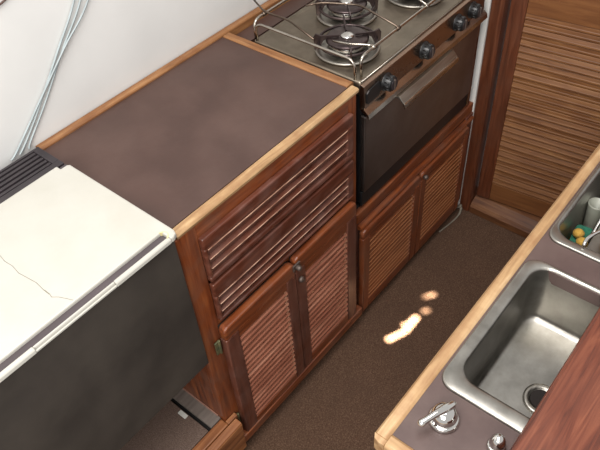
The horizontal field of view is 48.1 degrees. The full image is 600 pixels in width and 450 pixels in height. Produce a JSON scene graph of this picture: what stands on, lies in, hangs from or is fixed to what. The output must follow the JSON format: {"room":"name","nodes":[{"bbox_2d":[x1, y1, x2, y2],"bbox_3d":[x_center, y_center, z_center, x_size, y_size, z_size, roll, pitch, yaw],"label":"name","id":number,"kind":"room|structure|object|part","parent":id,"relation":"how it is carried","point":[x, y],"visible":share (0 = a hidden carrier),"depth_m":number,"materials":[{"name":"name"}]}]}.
{"room":"ship interior","nodes":[
{"label":"ship interior","id":0,"kind":"room"},
{"bbox_2d":[0,0,267,169],"bbox_3d":[-0.606,-0.268,1.389,0.048,2.050,2.600,29,55,28],"label":"wall","id":1,"kind":"structure","parent":0,"point":[115,45],"depth_m":1.47,"materials":[{"name":"white paint"}]},
{"bbox_2d":[19,0,74,154],"bbox_3d":[-0.513,-0.370,1.385,0.006,0.375,0.313,29,55,28],"label":"cable","id":2,"kind":"object","parent":1,"relation":"attached to","point":[73,1],"visible":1,"depth_m":1.41,"materials":[{"name":"white plastic"}]},
{"bbox_2d":[11,0,88,160],"bbox_3d":[-0.501,-0.377,1.391,0.009,0.375,0.387,29,55,28],"label":"cable","id":3,"kind":"object","parent":1,"relation":"attached to","point":[85,6],"visible":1,"depth_m":1.41,"materials":[{"name":"white plastic"}]},
{"bbox_2d":[28,0,80,148],"bbox_3d":[-0.497,-0.384,1.397,0.006,0.374,0.316,29,55,28],"label":"cable","id":4,"kind":"object","parent":1,"relation":"attached to","point":[78,6],"visible":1,"depth_m":1.42,"materials":[{"name":"white plastic"}]},
{"bbox_2d":[244,208,525,449],"bbox_3d":[0.131,0.825,1.722,1.800,0.030,2.600,29,55,28],"label":"floor","id":5,"kind":"structure","parent":0,"point":[341,403],"depth_m":2.12,"materials":[{"name":"brown carpet"}]},
{"bbox_2d":[171,398,210,431],"bbox_3d":[-0.604,0.702,1.748,0.436,0.190,0.740,29,55,28],"label":"platform","id":6,"kind":"object","parent":5,"relation":"on","point":[174,401],"visible":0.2,"depth_m":1.78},
{"bbox_2d":[0,147,208,449],"bbox_3d":[-0.568,0.352,1.441,0.444,0.731,0.618,29,55,28],"label":"fridge","id":7,"kind":"object","parent":6,"relation":"on","point":[99,328],"visible":1,"depth_m":1.23,"materials":[{"name":"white plastic"}]},
{"bbox_3d":[-0.551,0.124,1.160,0.345,0.013,0.618,29,55,28],"label":"lid","id":8,"kind":"part","parent":7,"relation":"part of","materials":[{"name":"white plastic"}]},
{"bbox_3d":[-0.416,0.345,1.234,0.012,0.414,0.608,29,55,28],"label":"panel","id":9,"kind":"part","parent":7,"relation":"part of","materials":[{"name":"black metal"}]},
{"bbox_2d":[120,400,207,449],"bbox_3d":[-0.560,0.680,1.627,0.269,0.009,0.696,29,55,28],"label":"carpet piece","id":10,"kind":"object","parent":6,"relation":"on","point":[167,430],"visible":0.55,"depth_m":1.74,"materials":[{"name":"brown carpet"}]},
{"bbox_2d":[178,410,187,418],"bbox_3d":[-0.309,0.500,1.773,0.028,0.002,0.012,29,55,28],"label":"paper tag","id":11,"kind":"object","parent":10,"relation":"on","point":[181,413],"visible":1,"depth_m":1.77,"materials":[{"name":"white paper"}]},
{"bbox_2d":[173,388,220,428],"bbox_3d":[-0.367,0.435,1.844,0.384,0.014,0.036,29,55,28],"label":"plank","id":12,"kind":"object","parent":6,"relation":"on","point":[185,398],"visible":0.44,"depth_m":1.78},
{"bbox_2d":[192,419,227,449],"bbox_3d":[-0.426,0.779,1.617,0.027,0.150,0.740,29,55,28],"label":"trim","id":13,"kind":"structure","parent":6,"relation":"attached to","point":[215,432],"depth_m":1.73,"materials":[{"name":"brown wood"}]},
{"bbox_2d":[207,419,246,449],"bbox_3d":[-0.398,0.780,1.608,0.023,0.138,0.766,29,55,28],"label":"trim","id":14,"kind":"structure","parent":6,"relation":"attached to","point":[232,437],"depth_m":1.74,"materials":[{"name":"brown wood"}]},
{"bbox_2d":[174,95,361,441],"bbox_3d":[-0.176,0.091,1.816,0.473,0.889,0.578,29,55,28],"label":"base cabinet","id":15,"kind":"object","parent":5,"relation":"on","point":[270,272],"visible":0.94,"depth_m":1.60,"materials":[{"name":"brown wood"}]},
{"bbox_2d":[35,0,358,239],"bbox_3d":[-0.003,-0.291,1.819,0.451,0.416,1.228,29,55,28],"label":"countertop","id":16,"kind":"structure","parent":15,"relation":"on","point":[183,139],"depth_m":1.49,"materials":[{"name":"brown laminate"}]},
{"bbox_3d":[-0.380,0.225,1.673,0.407,0.814,0.015,29,55,28],"label":"panel","id":17,"kind":"part","parent":15,"relation":"part of","materials":[{"name":"brown wood"}]},
{"bbox_2d":[226,413,237,425],"bbox_3d":[-0.176,0.553,1.808,0.012,0.140,0.034,29,55,28],"label":"trim","id":18,"kind":"structure","parent":15,"relation":"attached to","point":[233,416],"depth_m":1.76,"materials":[{"name":"brown wood"}]},
{"bbox_3d":[-0.034,0.075,1.645,0.017,0.060,0.494,29,55,28],"label":"rail","id":19,"kind":"part","parent":15,"relation":"part of","materials":[{"name":"brown wood"}]},
{"bbox_3d":[-0.095,0.320,1.740,0.003,0.467,0.240,29,55,28],"label":"louvre door","id":20,"kind":"part","parent":15,"relation":"part of","materials":[{"name":"brown wood"}]},
{"bbox_3d":[-0.098,0.175,1.579,0.022,0.043,0.248,29,55,28],"label":"rail","id":21,"kind":"part","parent":15,"relation":"part of","materials":[{"name":"brown wood"}]},
{"bbox_3d":[-0.094,0.197,1.606,0.020,0.027,0.172,29,55,28],"label":"rail","id":22,"kind":"part","parent":15,"relation":"part of","materials":[{"name":"brown wood"}]},
{"bbox_3d":[-0.052,-0.121,1.444,0.022,0.074,0.494,29,55,28],"label":"rail","id":23,"kind":"part","parent":15,"relation":"part of","materials":[{"name":"brown wood"}]},
{"bbox_3d":[-0.034,-0.071,1.478,0.014,0.129,0.497,29,55,28],"label":"vent panel","id":24,"kind":"part","parent":15,"relation":"part of","materials":[{"name":"brown wood"}]},
{"bbox_3d":[-0.070,0.478,1.897,0.021,0.026,0.172,29,55,28],"label":"rail","id":25,"kind":"part","parent":15,"relation":"part of","materials":[{"name":"brown wood"}]},
{"bbox_3d":[-0.026,0.024,1.577,0.014,0.124,0.497,29,55,28],"label":"vent panel","id":26,"kind":"part","parent":15,"relation":"part of","materials":[{"name":"brown wood"}]},
{"bbox_3d":[0.005,0.136,1.681,0.010,0.018,0.018,29,55,28],"label":"door knob","id":27,"kind":"part","parent":15,"relation":"part of","materials":[{"name":"metal"}]},
{"bbox_3d":[0.013,0.426,1.989,0.026,0.035,0.553,29,55,28],"label":"kick rail","id":28,"kind":"part","parent":15,"relation":"part of","materials":[{"name":"brown wood"}]},
{"bbox_3d":[0.066,0.170,1.868,0.003,0.474,0.246,29,55,28],"label":"louvre door","id":29,"kind":"part","parent":15,"relation":"part of","materials":[{"name":"brown wood"}]},
{"bbox_3d":[0.062,0.025,1.706,0.020,0.048,0.254,29,55,28],"label":"rail","id":30,"kind":"part","parent":15,"relation":"part of","materials":[{"name":"brown wood"}]},
{"bbox_3d":[0.061,0.053,1.733,0.018,0.030,0.176,29,55,28],"label":"rail","id":31,"kind":"part","parent":15,"relation":"part of","materials":[{"name":"brown wood"}]},
{"bbox_3d":[0.085,0.331,2.021,0.019,0.036,0.176,29,55,28],"label":"rail","id":32,"kind":"part","parent":15,"relation":"part of","materials":[{"name":"brown wood"}]},
{"bbox_2d":[356,101,473,311],"bbox_3d":[0.215,-0.132,2.283,0.477,0.483,0.640,29,55,28],"label":"base cabinet","id":33,"kind":"object","parent":5,"relation":"on","point":[405,212],"visible":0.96,"depth_m":2.11,"materials":[{"name":"brown wood"}]},
{"bbox_3d":[0.270,0.056,2.109,0.003,0.366,0.294,29,55,28],"label":"louvre door","id":34,"kind":"part","parent":33,"relation":"part of","materials":[{"name":"brown wood"}]},
{"bbox_2d":[253,0,487,205],"bbox_3d":[0.195,-0.455,1.927,0.486,0.477,0.590,29,55,28],"label":"stove","id":35,"kind":"object","parent":33,"relation":"on","point":[411,63],"visible":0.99,"depth_m":1.75,"materials":[{"name":"black metal"}]},
{"bbox_3d":[0.061,-0.660,1.856,0.011,0.057,0.563,29,55,28],"label":"rail","id":36,"kind":"part","parent":35,"relation":"part of","materials":[{"name":"metal"}]},
{"bbox_3d":[0.009,-0.425,1.634,0.315,0.056,0.007,29,55,28],"label":"rail","id":37,"kind":"part","parent":35,"relation":"part of","materials":[{"name":"metal"}]},
{"bbox_3d":[0.125,-0.569,1.798,0.164,0.006,0.164,29,55,28],"label":"drip dish","id":38,"kind":"part","parent":35,"relation":"part of","materials":[{"name":"metal"}]},
{"bbox_2d":[330,10,363,17],"bbox_3d":[0.125,-0.575,1.791,0.094,0.023,0.094,29,55,28],"label":"burner","id":39,"kind":"object","parent":35,"relation":"on","point":[336,13],"depth_m":1.75,"materials":[{"name":"silver metal"}]},
{"bbox_2d":[329,46,364,53],"bbox_3d":[0.118,-0.451,1.671,0.094,0.023,0.094,29,55,28],"label":"burner","id":40,"kind":"object","parent":35,"relation":"on","point":[340,49],"depth_m":1.63,"materials":[{"name":"silver metal"}]},
{"bbox_3d":[0.118,-0.444,1.678,0.164,0.006,0.164,29,55,28],"label":"drip dish","id":41,"kind":"part","parent":35,"relation":"part of","materials":[{"name":"metal"}]},
{"bbox_2d":[254,0,464,94],"bbox_3d":[0.195,-0.560,1.808,0.340,0.037,0.580,29,55,28],"label":"cooktop","id":42,"kind":"object","parent":35,"relation":"in","point":[403,47],"depth_m":1.72,"materials":[{"name":"metal"}]},
{"bbox_3d":[0.176,-0.317,1.608,0.004,0.042,0.058,29,55,28],"label":"badge plate","id":43,"kind":"part","parent":35,"relation":"part of","materials":[{"name":"black plastic"}]},
{"bbox_3d":[0.218,-0.345,1.632,0.026,0.047,0.047,29,55,28],"label":"control knob","id":44,"kind":"part","parent":35,"relation":"part of","materials":[{"name":"black plastic"}]},
{"bbox_3d":[0.314,-0.527,1.706,0.009,0.059,0.551,29,55,28],"label":"rail","id":45,"kind":"part","parent":35,"relation":"part of","materials":[{"name":"metal"}]},
{"bbox_3d":[0.348,-0.238,1.985,0.008,0.050,0.576,29,55,28],"label":"trim","id":46,"kind":"part","parent":35,"relation":"part of","materials":[{"name":"black plastic"}]},
{"bbox_3d":[0.316,-0.639,1.851,0.164,0.006,0.164,29,55,28],"label":"drip dish","id":47,"kind":"part","parent":35,"relation":"part of","materials":[{"name":"metal"}]},
{"bbox_2d":[356,25,478,202],"bbox_3d":[0.228,-0.407,1.936,0.391,0.362,0.572,29,55,28],"label":"oven","id":48,"kind":"object","parent":35,"relation":"in","point":[396,116],"depth_m":1.80,"materials":[{"name":"metal"}]},
{"bbox_3d":[0.331,-0.471,1.741,0.015,0.067,0.580,29,55,28],"label":"control panel","id":49,"kind":"part","parent":35,"relation":"part of","materials":[{"name":"metal"}]},
{"bbox_3d":[0.327,-0.445,1.720,0.026,0.047,0.047,29,55,28],"label":"control knob","id":50,"kind":"part","parent":35,"relation":"part of","materials":[{"name":"black plastic"}]},
{"bbox_3d":[0.432,-0.541,1.805,0.026,0.047,0.047,29,55,28],"label":"control knob","id":51,"kind":"part","parent":35,"relation":"part of","materials":[{"name":"black plastic"}]},
{"bbox_3d":[0.521,-0.493,2.034,0.013,0.306,0.014,29,55,28],"label":"trim","id":52,"kind":"part","parent":35,"relation":"part of","materials":[{"name":"metal"}]},
{"bbox_3d":[0.483,-0.588,1.846,0.026,0.047,0.047,29,55,28],"label":"control knob","id":53,"kind":"part","parent":35,"relation":"part of","materials":[{"name":"black plastic"}]},
{"bbox_3d":[0.288,0.176,2.224,0.017,0.040,0.236,29,55,28],"label":"rail","id":54,"kind":"part","parent":33,"relation":"part of","materials":[{"name":"brown wood"}]},
{"bbox_3d":[0.269,-0.057,1.981,0.018,0.034,0.302,29,55,28],"label":"rail","id":55,"kind":"part","parent":33,"relation":"part of","materials":[{"name":"brown wood"}]},
{"bbox_3d":[0.270,-0.040,2.002,0.016,0.020,0.236,29,55,28],"label":"rail","id":56,"kind":"part","parent":33,"relation":"part of","materials":[{"name":"brown wood"}]},
{"bbox_3d":[0.354,-0.202,2.029,0.018,0.037,0.640,29,55,28],"label":"rail","id":57,"kind":"part","parent":33,"relation":"part of","materials":[{"name":"brown wood"}]},
{"bbox_3d":[0.366,-0.172,2.049,0.016,0.016,0.628,29,55,28],"label":"moulding","id":58,"kind":"part","parent":33,"relation":"part of","materials":[{"name":"brown wood"}]},
{"bbox_3d":[0.477,-0.001,2.373,0.017,0.050,0.231,29,55,28],"label":"rail","id":59,"kind":"part","parent":33,"relation":"part of","materials":[{"name":"brown wood"}]},
{"bbox_3d":[0.458,-0.233,2.134,0.018,0.031,0.291,29,55,28],"label":"rail","id":60,"kind":"part","parent":33,"relation":"part of","materials":[{"name":"brown wood"}]},
{"bbox_3d":[0.459,-0.216,2.152,0.016,0.019,0.231,29,55,28],"label":"rail","id":61,"kind":"part","parent":33,"relation":"part of","materials":[{"name":"brown wood"}]},
{"bbox_2d":[439,204,462,231],"bbox_3d":[0.556,-0.026,2.470,0.027,0.027,0.154,29,55,28],"label":"cable","id":62,"kind":"object","parent":5,"relation":"on","point":[459,206],"visible":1,"depth_m":2.48,"materials":[{"name":"grey plastic"}]},
{"bbox_2d":[469,194,541,237],"bbox_3d":[0.923,0.057,2.334,0.706,0.066,0.079,29,55,28],"label":"trim","id":63,"kind":"structure","parent":5,"relation":"on","point":[522,223],"depth_m":2.42,"materials":[{"name":"brown wood"}]},
{"bbox_3d":[0.718,0.382,1.478,0.539,0.868,1.192,29,55,28],"label":"cabinet","id":64,"kind":"object","parent":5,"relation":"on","visible":0},
{"bbox_2d":[374,144,599,449],"bbox_3d":[0.689,0.075,1.149,0.534,0.034,1.206,29,55,28],"label":"countertop","id":65,"kind":"structure","parent":64,"relation":"on","point":[400,430],"depth_m":1.04,"materials":[{"name":"laminate"}]},
{"bbox_2d":[417,401,459,433],"bbox_3d":[0.199,0.273,0.950,0.046,0.039,0.067,29,55,28],"label":"tap","id":66,"kind":"object","parent":65,"relation":"on","point":[443,417],"visible":1,"depth_m":0.94,"materials":[{"name":"silver metal"}]},
{"bbox_2d":[486,433,506,449],"bbox_3d":[0.272,0.299,0.925,0.028,0.030,0.028,29,55,28],"label":"tap","id":67,"kind":"object","parent":65,"relation":"on","point":[497,441],"visible":1,"depth_m":0.92,"materials":[{"name":"silver metal"}]},
{"bbox_2d":[442,260,599,433],"bbox_3d":[0.444,0.263,1.050,0.359,0.128,0.312,29,55,28],"label":"sink","id":68,"kind":"object","parent":65,"relation":"in","point":[513,356],"visible":0.72,"depth_m":1.15,"materials":[{"name":"metal"}]},
{"bbox_2d":[510,307,599,449],"bbox_3d":[0.621,0.189,0.998,0.339,0.028,0.820,29,55,28],"label":"wooden board","id":69,"kind":"object","parent":65,"relation":"on","point":[567,417],"visible":1,"depth_m":0.94,"materials":[{"name":"brown wood"}]},
{"bbox_2d":[549,164,599,262],"bbox_3d":[0.676,0.050,1.237,0.359,0.128,0.312,29,55,28],"label":"sink","id":70,"kind":"object","parent":65,"relation":"in","point":[559,233],"visible":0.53,"depth_m":1.27,"materials":[{"name":"metal"}]},
{"bbox_2d":[582,230,599,245],"bbox_3d":[0.595,0.053,1.227,0.200,0.135,0.056,-2,46,2],"label":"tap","id":71,"kind":"object","parent":70,"relation":"in","point":[593,234],"visible":1,"depth_m":1.18,"materials":[{"name":"silver metal"}]},
{"bbox_2d":[583,197,599,229],"bbox_3d":[0.589,-0.020,1.348,0.034,0.065,0.034,29,55,28],"label":"cup","id":72,"kind":"object","parent":70,"relation":"in","point":[592,215],"visible":0.82,"depth_m":1.34,"materials":[{"name":"plastic"}]},
{"bbox_2d":[586,218,599,247],"bbox_3d":[0.569,-0.022,1.255,0.010,0.150,0.145,33,57,31],"label":"butter knife","id":73,"kind":"object","parent":70,"relation":"in","point":[596,227],"visible":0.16,"depth_m":1.26,"materials":[{"name":"silver metal"}]},
{"label":"sponge","id":74,"kind":"object","parent":70,"relation":"in","visible":0},
{"bbox_2d":[569,225,591,242],"bbox_3d":[0.537,0.031,1.294,0.034,0.025,0.066,24,52,25],"label":"sponge","id":75,"kind":"object","parent":74,"relation":"on","point":[587,230],"visible":0.25,"depth_m":1.29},
{"bbox_2d":[572,228,584,237],"bbox_3d":[0.530,0.016,1.278,0.022,0.016,0.022,29,55,28],"label":"sponge","id":76,"kind":"object","parent":75,"relation":"on","point":[578,232],"visible":1,"depth_m":1.27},
{"bbox_2d":[576,237,587,246],"bbox_3d":[0.529,0.032,1.262,0.022,0.016,0.022,29,55,28],"label":"sponge","id":77,"kind":"object","parent":75,"relation":"on","point":[579,240],"visible":0.54,"depth_m":1.26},
{"bbox_3d":[0.386,-0.900,1.920,0.446,2.050,0.068,29,55,28],"label":"wall","id":78,"kind":"structure","parent":0,"visible":0},
{"bbox_2d":[457,0,491,207],"bbox_3d":[0.527,-0.784,1.796,0.028,2.050,0.014,29,55,28],"label":"trim","id":79,"kind":"structure","parent":78,"relation":"attached to","point":[487,3],"depth_m":2.07,"materials":[{"name":"white paint"}]},
{"bbox_2d":[460,0,510,210],"bbox_3d":[0.574,-0.792,1.800,0.046,2.050,0.078,29,55,28],"label":"trim","id":80,"kind":"structure","parent":78,"relation":"attached to","point":[499,11],"depth_m":2.15,"materials":[{"name":"brown wood"}]},
{"bbox_2d":[477,0,599,216],"bbox_3d":[0.858,-0.681,1.656,0.616,1.930,0.034,23,52,24],"label":"door","id":81,"kind":"structure","parent":78,"relation":"in","point":[544,124],"depth_m":2.07,"materials":[{"name":"brown wood"}]},
{"bbox_3d":[0.911,-0.039,2.322,0.518,0.078,0.029,23,52,24],"label":"rail","id":82,"kind":"part","parent":81,"relation":"part of","materials":[{"name":"brown wood"}]},
{"bbox_3d":[0.837,-0.936,1.393,0.518,1.195,0.029,23,52,24],"label":"solid panel","id":83,"kind":"part","parent":81,"relation":"part of","materials":[{"name":"brown wood"}]}
]}

